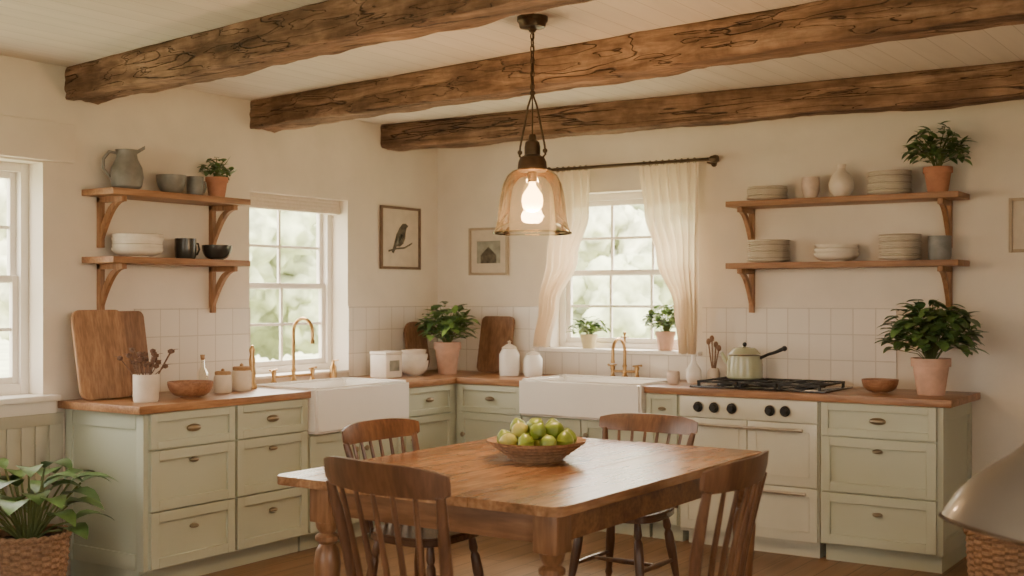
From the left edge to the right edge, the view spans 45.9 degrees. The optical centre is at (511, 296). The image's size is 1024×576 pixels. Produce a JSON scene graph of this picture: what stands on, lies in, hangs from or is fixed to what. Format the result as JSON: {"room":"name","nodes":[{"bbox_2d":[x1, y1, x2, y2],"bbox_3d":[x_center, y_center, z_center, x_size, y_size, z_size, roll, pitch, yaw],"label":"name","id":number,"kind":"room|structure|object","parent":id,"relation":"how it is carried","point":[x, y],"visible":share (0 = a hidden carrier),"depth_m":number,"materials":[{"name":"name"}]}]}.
{"room":"kitchen","nodes":[
{"label":"kitchen","id":0,"kind":"room"},
{"bbox_2d":[0,394,60,417],"bbox_3d":[-2.925,0.547,5.430,0.190,0.095,1.950,0,0,34],"label":"window sill","id":1,"kind":"structure","parent":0,"point":[22,404],"depth_m":6.07,"materials":[{"name":"white wood"}]},
{"bbox_2d":[0,55,437,575],"bbox_3d":[-2.976,0.129,5.507,0.220,2.650,8.820,0,0,34],"label":"wall","id":2,"kind":"structure","parent":0,"point":[179,129],"depth_m":6.92,"materials":[{"name":"beige paint"}]},
{"bbox_2d":[0,161,27,395],"bbox_3d":[-2.873,-0.091,5.750,0.080,1.190,1.240,0,0,34],"label":"window","id":3,"kind":"structure","parent":2,"relation":"in","point":[16,174],"depth_m":6.21,"materials":[{"name":"white paint"}]},
{"bbox_2d":[0,412,62,526],"bbox_3d":[-3.799,1.024,4.059,0.030,0.860,5.300,0,0,34],"label":"wainscoting","id":4,"kind":"structure","parent":2,"relation":"attached to","point":[28,440],"depth_m":6.10,"materials":[{"name":"beige wood"}]},
{"bbox_2d":[0,115,74,162],"bbox_3d":[-2.776,-0.796,5.577,0.035,0.200,1.760,0,0,34],"label":"lintel","id":5,"kind":"object","parent":2,"relation":"attached to","point":[26,138],"visible":1,"depth_m":6.11,"materials":[{"name":"beige paint"}]},
{"bbox_2d":[82,187,250,247],"bbox_3d":[-1.890,-0.414,6.692,0.260,0.304,0.960,0,0,34],"label":"shelf","id":6,"kind":"object","parent":2,"relation":"attached to","point":[116,195],"visible":0.88,"depth_m":6.53,"materials":[{"name":"brown wood"}]},
{"bbox_2d":[102,146,144,188],"bbox_3d":[-2.057,-0.688,6.439,0.191,0.242,0.175,0,0,5],"label":"ceramic pitcher","id":7,"kind":"object","parent":6,"relation":"on","point":[126,171],"visible":0.86,"depth_m":6.38,"materials":[{"name":"grey ceramic"}]},
{"bbox_2d":[156,174,186,192],"bbox_3d":[-1.882,-0.620,6.687,0.164,0.105,0.164,0,0,34],"label":"patterned bowl","id":8,"kind":"object","parent":6,"relation":"on","point":[175,183],"visible":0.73,"depth_m":6.63,"materials":[{"name":"grey ceramic"}]},
{"bbox_2d":[186,176,206,194],"bbox_3d":[-1.773,-0.622,6.819,0.121,0.110,0.095,0,0,-24],"label":"ceramic cup","id":9,"kind":"object","parent":6,"relation":"on","point":[194,184],"visible":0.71,"depth_m":6.78,"materials":[{"name":"grey ceramic"}]},
{"bbox_2d":[197,156,236,196],"bbox_3d":[-1.701,-0.690,6.963,0.228,0.245,0.203,0,0,-39],"label":"potted herb","id":10,"kind":"object","parent":6,"relation":"on","point":[216,184],"visible":0.99,"depth_m":6.93,"materials":[{"name":"ceramic"}]},
{"bbox_2d":[82,256,250,312],"bbox_3d":[-1.890,-0.059,6.692,0.260,0.304,0.960,0,0,34],"label":"shelf","id":11,"kind":"object","parent":2,"relation":"attached to","point":[117,263],"visible":0.94,"depth_m":6.50,"materials":[{"name":"brown wood"}]},
{"bbox_2d":[111,233,163,256],"bbox_3d":[-2.010,-0.275,6.496,0.270,0.125,0.270,0,0,34],"label":"stacked bowls","id":12,"kind":"object","parent":11,"relation":"on","point":[124,244],"visible":0.98,"depth_m":6.39,"materials":[{"name":"ceramic"}]},
{"bbox_2d":[174,238,199,258],"bbox_3d":[-1.813,-0.270,6.776,0.149,0.115,0.119,0,0,-23],"label":"mug","id":13,"kind":"object","parent":11,"relation":"on","point":[184,247],"visible":0.87,"depth_m":6.72,"materials":[{"name":"ceramic"}]},
{"bbox_2d":[202,245,231,259],"bbox_3d":[-1.698,-0.255,6.961,0.170,0.085,0.170,0,0,34],"label":"bowl","id":14,"kind":"object","parent":11,"relation":"on","point":[219,252],"visible":0.91,"depth_m":6.90,"materials":[{"name":"ceramic"}]},
{"bbox_2d":[134,306,437,391],"bbox_3d":[-1.312,0.299,7.779,0.008,0.470,2.730,0,0,34],"label":"backsplash","id":15,"kind":"structure","parent":2,"relation":"attached to","point":[223,336],"depth_m":7.18,"materials":[{"name":"tile"}]},
{"bbox_2d":[250,210,331,373],"bbox_3d":[-1.498,-0.071,7.832,0.080,1.150,0.890,0,0,34],"label":"window","id":16,"kind":"structure","parent":2,"relation":"in","point":[323,248],"depth_m":8.12,"materials":[{"name":"white paint"}]},
{"bbox_2d":[250,192,339,214],"bbox_3d":[-1.413,-0.600,7.775,0.045,0.097,0.870,0,0,34],"label":"window blind","id":17,"kind":"object","parent":2,"relation":"attached to","point":[258,200],"visible":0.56,"depth_m":7.77,"materials":[{"name":"fabric"}]},
{"bbox_2d":[255,369,349,379],"bbox_3d":[-1.398,0.495,7.765,0.160,0.018,0.888,0,0,34],"label":"window sill","id":18,"kind":"structure","parent":2,"relation":"attached to","point":[325,371],"depth_m":7.79,"materials":[{"name":"white paint"}]},
{"bbox_2d":[379,205,420,269],"bbox_3d":[-0.786,-0.416,8.547,0.020,0.440,0.440,0,0,34],"label":"framed picture","id":19,"kind":"object","parent":2,"relation":"attached to","point":[399,227],"visible":1,"depth_m":8.54,"materials":[{"name":"paper"}]},
{"bbox_2d":[0,0,1023,124],"bbox_3d":[-0.125,-1.271,3.457,7.240,0.150,9.040,0,0,34],"label":"ceiling","id":20,"kind":"structure","parent":0,"point":[66,33],"depth_m":5.73,"materials":[{"name":"white wood"}]},
{"bbox_2d":[64,0,592,104],"bbox_3d":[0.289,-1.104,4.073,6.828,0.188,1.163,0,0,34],"label":"ceiling beam","id":21,"kind":"structure","parent":20,"relation":"attached to","point":[329,27],"depth_m":5.12,"materials":[{"name":"brown wood"}]},
{"bbox_2d":[492,14,572,235],"bbox_3d":[0.087,-0.732,5.171,0.344,0.927,0.344,0,0,34],"label":"pendant lamp","id":22,"kind":"object","parent":20,"relation":"hanging from","point":[532,164],"visible":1,"depth_m":5.16,"materials":[{"name":"glass"}]},
{"bbox_2d":[249,0,1023,132],"bbox_3d":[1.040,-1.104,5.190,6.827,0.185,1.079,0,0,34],"label":"ceiling beam","id":23,"kind":"structure","parent":20,"relation":"attached to","point":[820,26],"depth_m":5.44,"materials":[{"name":"brown wood"}]},
{"bbox_2d":[380,61,1023,150],"bbox_3d":[1.995,-1.103,6.611,6.803,0.186,0.309,0,0,34],"label":"ceiling beam","id":24,"kind":"structure","parent":20,"relation":"attached to","point":[955,87],"depth_m":6.97,"materials":[{"name":"brown wood"}]},
{"bbox_2d":[201,531,967,575],"bbox_3d":[-0.125,1.504,3.457,7.240,0.100,9.040,0,0,34],"label":"floor","id":25,"kind":"structure","parent":0,"point":[499,556],"depth_m":6.60,"materials":[{"name":"brown wood"}]},
{"bbox_2d":[0,458,117,575],"bbox_3d":[-2.230,1.099,5.607,0.797,0.709,0.887,0,0,34],"label":"potted houseplant","id":26,"kind":"object","parent":25,"relation":"on","point":[39,547],"visible":1,"depth_m":5.56,"materials":[{"name":"plant"}]},
{"bbox_2d":[65,384,455,575],"bbox_3d":[-1.156,1.014,7.412,0.666,0.880,3.177,0,0,34],"label":"base cabinet","id":27,"kind":"object","parent":25,"relation":"on","point":[197,492],"visible":0.72,"depth_m":6.26,"materials":[{"name":"green paint"}]},
{"bbox_2d":[58,370,980,414],"bbox_3d":[0.142,0.554,6.508,3.821,0.040,3.221,0,0,34],"label":"wooden countertop","id":28,"kind":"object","parent":27,"relation":"on","point":[167,402],"visible":0.63,"depth_m":6.63,"materials":[{"name":"brown wood"}]},
{"bbox_2d":[70,310,131,399],"bbox_3d":[-2.147,0.299,6.335,0.110,0.464,0.320,0,0,34],"label":"wooden cutting board","id":29,"kind":"object","parent":28,"relation":"on","point":[99,336],"depth_m":6.32,"materials":[{"name":"brown wood"}]},
{"bbox_2d":[119,311,149,395],"bbox_3d":[-2.107,0.304,6.476,0.100,0.455,0.380,0,0,34],"label":"wooden cutting board","id":30,"kind":"object","parent":28,"relation":"on","point":[134,324],"depth_m":6.57,"materials":[{"name":"brown wood"}]},
{"bbox_2d":[115,347,175,402],"bbox_3d":[-1.863,0.392,6.169,0.238,0.284,0.305,0,0,34],"label":"crock","id":31,"kind":"object","parent":28,"relation":"on","point":[145,386],"visible":1,"depth_m":6.12,"materials":[{"name":"white ceramic"}]},
{"bbox_2d":[167,380,213,397],"bbox_3d":[-1.711,0.492,6.439,0.240,0.085,0.240,0,0,34],"label":"wooden bowl","id":32,"kind":"object","parent":28,"relation":"on","point":[180,388],"depth_m":6.36,"materials":[{"name":"brown wood"}]},
{"bbox_2d":[197,355,207,379],"bbox_3d":[-1.737,0.429,6.794,0.064,0.210,0.064,0,0,34],"label":"glass bottle","id":33,"kind":"object","parent":28,"relation":"on","point":[202,357],"visible":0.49,"depth_m":6.78,"materials":[{"name":"clear glass"}]},
{"bbox_2d":[214,369,231,392],"bbox_3d":[-1.615,0.467,6.761,0.100,0.135,0.100,0,0,34],"label":"lidded jar","id":34,"kind":"object","parent":28,"relation":"on","point":[222,379],"visible":1,"depth_m":6.72,"materials":[{"name":"white ceramic"}]},
{"bbox_2d":[232,363,251,390],"bbox_3d":[-1.543,0.456,6.905,0.112,0.156,0.112,0,0,34],"label":"lidded jar","id":35,"kind":"object","parent":28,"relation":"on","point":[241,375],"visible":0.99,"depth_m":6.86,"materials":[{"name":"white ceramic"}]},
{"bbox_2d":[249,345,256,388],"bbox_3d":[-1.512,0.406,7.040,0.060,0.255,0.060,0,0,34],"label":"pepper mill","id":36,"kind":"object","parent":28,"relation":"on","point":[252,359],"visible":0.8,"depth_m":7.03,"materials":[{"name":"brown wood"}]},
{"bbox_2d":[269,317,316,382],"bbox_3d":[-1.303,0.329,7.514,0.200,0.411,0.419,0,0,34],"label":"brass faucet","id":37,"kind":"object","parent":28,"relation":"on","point":[293,374],"visible":0.91,"depth_m":7.54,"materials":[{"name":"gold metal"}]},
{"bbox_2d":[257,377,408,434],"bbox_3d":[-1.099,0.650,7.359,0.550,0.263,0.846,0,0,34],"label":"farmhouse sink","id":38,"kind":"object","parent":28,"relation":"in","point":[334,404],"visible":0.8,"depth_m":7.19,"materials":[{"name":"ceramic"}]},
{"bbox_2d":[330,359,338,377],"bbox_3d":[-1.153,0.469,7.860,0.070,0.130,0.048,0,0,34],"label":"soap dispenser","id":39,"kind":"object","parent":28,"relation":"on","point":[333,369],"visible":0.76,"depth_m":7.85,"materials":[{"name":"gold metal"}]},
{"bbox_2d":[370,350,402,377],"bbox_3d":[-0.834,0.447,8.031,0.144,0.175,0.174,0,0,34],"label":"tin","id":40,"kind":"object","parent":28,"relation":"on","point":[387,363],"visible":1,"depth_m":7.97,"materials":[{"name":"white metal"}]},
{"bbox_2d":[401,349,427,375],"bbox_3d":[-0.670,0.447,8.258,0.200,0.175,0.200,0,0,34],"label":"stacked bowls","id":41,"kind":"object","parent":28,"relation":"on","point":[414,361],"visible":0.94,"depth_m":8.18,"materials":[{"name":"ceramic"}]},
{"bbox_2d":[404,322,429,367],"bbox_3d":[-0.678,0.353,8.612,0.087,0.356,0.240,0,0,34],"label":"wooden cutting board","id":42,"kind":"object","parent":28,"relation":"on","point":[412,339],"depth_m":8.60,"materials":[{"name":"brown wood"}]},
{"bbox_2d":[414,301,480,373],"bbox_3d":[-0.459,0.281,8.433,0.456,0.505,0.469,0,0,34],"label":"potted plant","id":43,"kind":"object","parent":28,"relation":"on","point":[447,351],"visible":1,"depth_m":8.36,"materials":[{"name":"plant"}]},
{"bbox_2d":[477,316,514,372],"bbox_3d":[-0.115,0.334,8.545,0.280,0.395,0.094,0,0,34],"label":"wooden cutting board","id":44,"kind":"object","parent":28,"relation":"on","point":[496,331],"depth_m":8.55,"materials":[{"name":"brown wood"}]},
{"bbox_2d":[499,340,519,375],"bbox_3d":[-0.018,0.414,8.241,0.140,0.240,0.140,0,0,34],"label":"ceramic canister","id":45,"kind":"object","parent":28,"relation":"on","point":[509,356],"visible":1,"depth_m":8.19,"materials":[{"name":"white ceramic"}]},
{"bbox_2d":[524,348,542,376],"bbox_3d":[0.143,0.439,8.158,0.130,0.190,0.130,0,0,34],"label":"ceramic canister","id":46,"kind":"object","parent":28,"relation":"on","point":[533,362],"visible":0.99,"depth_m":8.11,"materials":[{"name":"white ceramic"}]},
{"bbox_2d":[519,374,667,419],"bbox_3d":[0.555,0.635,7.682,0.874,0.233,0.550,0,0,34],"label":"farmhouse sink","id":47,"kind":"object","parent":28,"relation":"in","point":[590,397],"visible":0.81,"depth_m":7.49,"materials":[{"name":"ceramic"}]},
{"bbox_2d":[607,332,641,376],"bbox_3d":[0.710,0.381,7.943,0.223,0.307,0.214,0,0,-21],"label":"brass faucet","id":48,"kind":"object","parent":28,"relation":"on","point":[624,371],"visible":0.95,"depth_m":7.94,"materials":[{"name":"gold metal"}]},
{"bbox_2d":[667,371,679,383],"bbox_3d":[0.991,0.494,7.430,0.080,0.080,0.080,0,0,34],"label":"clay cup","id":49,"kind":"object","parent":28,"relation":"on","point":[673,377],"visible":1,"depth_m":7.40,"materials":[{"name":"ceramic"}]},
{"bbox_2d":[686,354,701,382],"bbox_3d":[1.133,0.447,7.552,0.100,0.175,0.100,0,0,34],"label":"ceramic bottle","id":50,"kind":"object","parent":28,"relation":"on","point":[693,371],"visible":0.94,"depth_m":7.52,"materials":[{"name":"white ceramic"}]},
{"bbox_2d":[706,335,720,380],"bbox_3d":[1.261,0.386,7.563,0.100,0.296,0.086,0,0,34],"label":"jar","id":51,"kind":"object","parent":28,"relation":"on","point":[713,372],"depth_m":7.54,"materials":[{"name":"white ceramic"}]},
{"bbox_2d":[689,377,852,392],"bbox_3d":[1.523,0.513,7.119,0.830,0.042,0.465,0,0,34],"label":"gas hob","id":52,"kind":"object","parent":28,"relation":"on","point":[764,384],"visible":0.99,"depth_m":7.01,"materials":[{"name":"black metal"}]},
{"bbox_2d":[720,342,786,379],"bbox_3d":[1.448,0.382,7.256,0.430,0.221,0.216,0,0,34],"label":"saucepan","id":53,"kind":"object","parent":52,"relation":"on","point":[743,363],"visible":1,"depth_m":7.20,"materials":[{"name":"metal"}]},
{"bbox_2d":[861,378,898,392],"bbox_3d":[2.054,0.497,6.752,0.200,0.075,0.200,0,0,34],"label":"wooden bowl","id":54,"kind":"object","parent":28,"relation":"on","point":[875,385],"depth_m":6.68,"materials":[{"name":"brown wood"}]},
{"bbox_2d":[875,299,987,395],"bbox_3d":[2.284,0.273,6.612,0.589,0.522,0.608,0,0,34],"label":"potted plant","id":55,"kind":"object","parent":28,"relation":"on","point":[931,371],"visible":1,"depth_m":6.53,"materials":[{"name":"plant"}]},
{"bbox_2d":[324,456,453,575],"bbox_3d":[-0.240,0.963,3.641,0.543,0.987,0.528,0,0,43],"label":"dining chair","id":56,"kind":"object","parent":25,"relation":"on","point":[392,481],"visible":1,"depth_m":3.44,"materials":[{"name":"brown wood"}]},
{"bbox_2d":[342,418,483,575],"bbox_3d":[-0.423,1.005,5.296,0.528,0.902,0.523,0,0,34],"label":"dining chair","id":57,"kind":"object","parent":25,"relation":"on","point":[369,431],"visible":0.48,"depth_m":5.29,"materials":[{"name":"brown wood"}]},
{"bbox_2d":[277,437,761,575],"bbox_3d":[0.102,1.071,5.040,1.310,0.765,1.760,0,0,34],"label":"dining table","id":58,"kind":"object","parent":25,"relation":"on","point":[602,484],"visible":0.77,"depth_m":4.56,"materials":[{"name":"brown wood"}]},
{"bbox_2d":[487,418,585,462],"bbox_3d":[0.103,0.601,5.123,0.424,0.176,0.424,0,0,34],"label":"fruit bowl","id":59,"kind":"object","parent":58,"relation":"on","point":[534,441],"visible":1,"depth_m":5.02,"materials":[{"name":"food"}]},
{"bbox_2d":[456,383,688,540],"bbox_3d":[0.467,1.014,7.833,1.640,0.880,0.666,0,0,34],"label":"base cabinet","id":60,"kind":"object","parent":25,"relation":"on","point":[482,411],"visible":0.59,"depth_m":7.78,"materials":[{"name":"green paint"}]},
{"bbox_2d":[568,413,697,575],"bbox_3d":[0.565,1.020,5.829,0.543,0.872,0.528,0,0,34],"label":"dining chair","id":61,"kind":"object","parent":25,"relation":"on","point":[642,422],"visible":0.59,"depth_m":5.86,"materials":[{"name":"brown wood"}]},
{"bbox_2d":[688,450,768,575],"bbox_3d":[0.544,0.978,3.927,0.528,0.957,0.553,0,0,31],"label":"dining chair","id":62,"kind":"object","parent":25,"relation":"on","point":[736,475],"visible":1,"depth_m":3.73,"materials":[{"name":"brown wood"}]},
{"bbox_2d":[680,395,825,557],"bbox_3d":[1.497,1.014,7.130,0.845,0.880,0.674,0,0,34],"label":"stove","id":63,"kind":"object","parent":25,"relation":"on","point":[788,518],"visible":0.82,"depth_m":6.79,"materials":[{"name":"metal"}]},
{"bbox_2d":[821,402,971,573],"bbox_3d":[2.133,1.014,6.720,0.657,0.880,0.655,0,0,34],"label":"base cabinet","id":64,"kind":"object","parent":25,"relation":"on","point":[888,472],"visible":0.84,"depth_m":6.47,"materials":[{"name":"green paint"}]},
{"bbox_2d":[938,443,1023,545],"bbox_3d":[1.450,0.824,3.012,0.752,1.260,0.433,0,0,0],"label":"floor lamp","id":65,"kind":"object","parent":25,"relation":"on","point":[990,503],"visible":1,"depth_m":2.93,"materials":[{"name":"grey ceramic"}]},
{"bbox_2d":[963,528,1023,575],"bbox_3d":[2.207,1.236,5.313,0.429,0.437,0.426,0,0,34],"label":"wicker basket","id":66,"kind":"object","parent":25,"relation":"on","point":[986,555],"visible":0.67,"depth_m":5.18,"materials":[{"name":"wicker"}]},
{"bbox_2d":[438,100,1023,475],"bbox_3d":[2.335,0.129,7.117,6.800,2.650,0.220,0,0,34],"label":"wall","id":67,"kind":"structure","parent":0,"point":[780,152],"depth_m":7.29,"materials":[{"name":"beige paint"}]},
{"bbox_2d":[468,227,508,274],"bbox_3d":[-0.169,-0.326,8.653,0.340,0.340,0.020,0,0,34],"label":"framed picture","id":68,"kind":"object","parent":67,"relation":"attached to","point":[488,253],"visible":0.8,"depth_m":8.66,"materials":[{"name":"paper"}]},
{"bbox_2d":[560,192,677,349],"bbox_3d":[0.811,-0.166,8.202,1.100,1.080,0.080,0,0,34],"label":"window","id":69,"kind":"structure","parent":67,"relation":"in","point":[567,339],"depth_m":8.28,"materials":[{"name":"white paint"}]},
{"bbox_2d":[539,347,701,355],"bbox_3d":[0.736,0.402,8.090,1.200,0.105,0.190,0,0,34],"label":"window ledge","id":70,"kind":"object","parent":67,"relation":"attached to","point":[551,349],"visible":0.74,"depth_m":8.04,"materials":[{"name":"white paint"}]},
{"bbox_2d":[565,316,611,348],"bbox_3d":[0.506,0.240,8.209,0.292,0.218,0.240,0,0,34],"label":"potted herb","id":71,"kind":"object","parent":70,"relation":"on","point":[588,340],"visible":1,"depth_m":8.20,"materials":[{"name":"plant"}]},
{"bbox_2d":[642,305,675,350],"bbox_3d":[0.990,0.199,7.882,0.350,0.300,0.241,0,0,34],"label":"potted herb","id":72,"kind":"object","parent":70,"relation":"on","point":[665,337],"visible":0.8,"depth_m":7.87,"materials":[{"name":"plant"}]},
{"bbox_2d":[547,155,718,171],"bbox_3d":[0.784,-0.859,7.952,1.276,0.066,0.126,0,0,34],"label":"curtain rod","id":73,"kind":"object","parent":67,"relation":"attached to","point":[714,159],"visible":0.95,"depth_m":7.84,"materials":[{"name":"brown metal"}]},
{"bbox_2d":[533,170,589,347],"bbox_3d":[0.331,-0.251,8.169,0.460,1.190,0.077,0,0,34],"label":"window curtain","id":74,"kind":"object","parent":73,"relation":"hanging from","point":[562,250],"visible":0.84,"depth_m":8.16,"materials":[{"name":"fabric"}]},
{"bbox_2d":[639,162,698,354],"bbox_3d":[0.999,-0.241,7.720,0.430,1.210,0.078,0,0,34],"label":"window curtain","id":75,"kind":"object","parent":73,"relation":"hanging from","point":[669,191],"visible":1,"depth_m":7.68,"materials":[{"name":"fabric"}]},
{"bbox_2d":[438,306,896,388],"bbox_3d":[0.844,0.299,7.982,3.360,0.470,0.008,0,0,34],"label":"backsplash","id":76,"kind":"structure","parent":67,"relation":"attached to","point":[832,344],"depth_m":7.48,"materials":[{"name":"tile"}]},
{"bbox_2d":[726,191,969,250],"bbox_3d":[1.940,-0.429,7.094,1.370,0.304,0.260,0,0,34],"label":"shelf","id":77,"kind":"object","parent":67,"relation":"attached to","point":[945,199],"visible":0.88,"depth_m":6.98,"materials":[{"name":"brown wood"}]},
{"bbox_2d":[746,185,787,199],"bbox_3d":[1.548,-0.625,7.345,0.250,0.085,0.250,0,0,34],"label":"plate stack","id":78,"kind":"object","parent":77,"relation":"on","point":[765,192],"visible":0.94,"depth_m":7.25,"materials":[{"name":"ceramic"}]},
{"bbox_2d":[801,177,819,197],"bbox_3d":[1.778,-0.647,7.203,0.110,0.130,0.110,0,0,34],"label":"tumbler","id":79,"kind":"object","parent":77,"relation":"on","point":[810,186],"visible":0.86,"depth_m":7.16,"materials":[{"name":"ceramic"}]},
{"bbox_2d":[829,164,853,196],"bbox_3d":[1.930,-0.679,7.088,0.144,0.195,0.144,0,0,34],"label":"round vase","id":80,"kind":"object","parent":77,"relation":"on","point":[841,183],"visible":0.85,"depth_m":7.04,"materials":[{"name":"beige ceramic"}]},
{"bbox_2d":[867,169,911,194],"bbox_3d":[2.163,-0.650,6.932,0.250,0.137,0.250,0,0,34],"label":"plate stack","id":81,"kind":"object","parent":77,"relation":"on","point":[888,181],"visible":0.94,"depth_m":6.84,"materials":[{"name":"ceramic"}]},
{"bbox_2d":[902,121,974,191],"bbox_3d":[2.372,-0.782,6.734,0.405,0.401,0.347,0,0,34],"label":"potted plant","id":82,"kind":"object","parent":77,"relation":"on","point":[937,177],"visible":0.99,"depth_m":6.74,"materials":[{"name":"plant"}]},
{"bbox_2d":[726,259,969,312],"bbox_3d":[1.940,-0.054,7.094,1.370,0.304,0.260,0,0,34],"label":"shelf","id":83,"kind":"object","parent":67,"relation":"attached to","point":[945,267],"visible":0.91,"depth_m":6.96,"materials":[{"name":"brown wood"}]},
{"bbox_2d":[747,239,790,262],"bbox_3d":[1.557,-0.276,7.340,0.260,0.137,0.260,0,0,34],"label":"plate stack","id":84,"kind":"object","parent":83,"relation":"on","point":[762,250],"visible":0.98,"depth_m":7.24,"materials":[{"name":"ceramic"}]},
{"bbox_2d":[814,244,858,260],"bbox_3d":[1.905,-0.257,7.105,0.260,0.100,0.260,0,0,34],"label":"stacked bowls","id":85,"kind":"object","parent":83,"relation":"on","point":[825,252],"visible":0.98,"depth_m":7.01,"materials":[{"name":"ceramic"}]},
{"bbox_2d":[878,233,921,259],"bbox_3d":[2.212,-0.282,6.899,0.240,0.150,0.240,0,0,34],"label":"plate stack","id":86,"kind":"object","parent":83,"relation":"on","point":[897,246],"visible":0.98,"depth_m":6.81,"materials":[{"name":"ceramic"}]},
{"bbox_2d":[928,235,951,259],"bbox_3d":[2.395,-0.275,6.776,0.128,0.135,0.128,0,0,34],"label":"mug","id":87,"kind":"object","parent":83,"relation":"on","point":[939,246],"visible":0.89,"depth_m":6.72,"materials":[{"name":"grey ceramic"}]},
{"bbox_2d":[1009,198,1023,252],"bbox_3d":[2.948,-0.396,6.559,0.480,0.300,0.020,0,0,34],"label":"framed picture","id":88,"kind":"object","parent":67,"relation":"attached to","point":[1016,205],"visible":1,"depth_m":6.67,"materials":[{"name":"paper"}]},
{"label":"outside","id":89,"kind":"structure","parent":0,"visible":0},
{"bbox_2d":[0,337,318,376],"bbox_3d":[-3.269,1.804,22.801,100.000,0.100,100.000,0,0,34],"label":"lawn","id":90,"kind":"structure","parent":89,"point":[4,344],"depth_m":35.08,"materials":[{"name":"white"}]},
{"bbox_2d":[0,178,8,340],"bbox_3d":[-9.770,-0.655,20.952,5.339,4.809,4.025,0,0,1],"label":"tree","id":91,"kind":"object","parent":90,"relation":"on","point":[4,287],"visible":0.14,"depth_m":19.36,"materials":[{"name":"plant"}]},
{"bbox_2d":[251,318,301,360],"bbox_3d":[-6.393,-0.987,23.988,4.437,5.473,5.950,0,0,-31],"label":"tree","id":92,"kind":"object","parent":90,"relation":"on","point":[265,343],"visible":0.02,"depth_m":22.49,"materials":[{"name":"green plant"}]},
{"bbox_2d":[250,208,318,354],"bbox_3d":[-5.057,-0.325,20.403,4.506,4.151,4.430,0,0,34],"label":"tree","id":93,"kind":"object","parent":90,"relation":"on","point":[297,228],"visible":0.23,"depth_m":19.84,"materials":[{"name":"green plant"}]},
{"bbox_2d":[573,238,676,338],"bbox_3d":[1.671,0.298,17.340,2.533,2.904,2.411,0,0,-38],"label":"tree","id":94,"kind":"object","parent":90,"relation":"on","point":[587,290],"visible":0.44,"depth_m":16.33,"materials":[{"name":"green plant"}]},
{"bbox_2d":[575,205,674,316],"bbox_3d":[2.705,-0.223,21.129,3.440,3.946,3.638,0,0,34],"label":"tree","id":95,"kind":"object","parent":90,"relation":"on","point":[627,222],"visible":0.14,"depth_m":20.43,"materials":[{"name":"green plant"}]},
{"bbox_2d":[630,204,644,217],"bbox_3d":[1.748,-0.668,23.705,4.463,4.836,3.793,0,0,19],"label":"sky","id":96,"kind":"structure","parent":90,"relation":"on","point":[640,208],"depth_m":22.87,"materials":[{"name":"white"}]}
]}

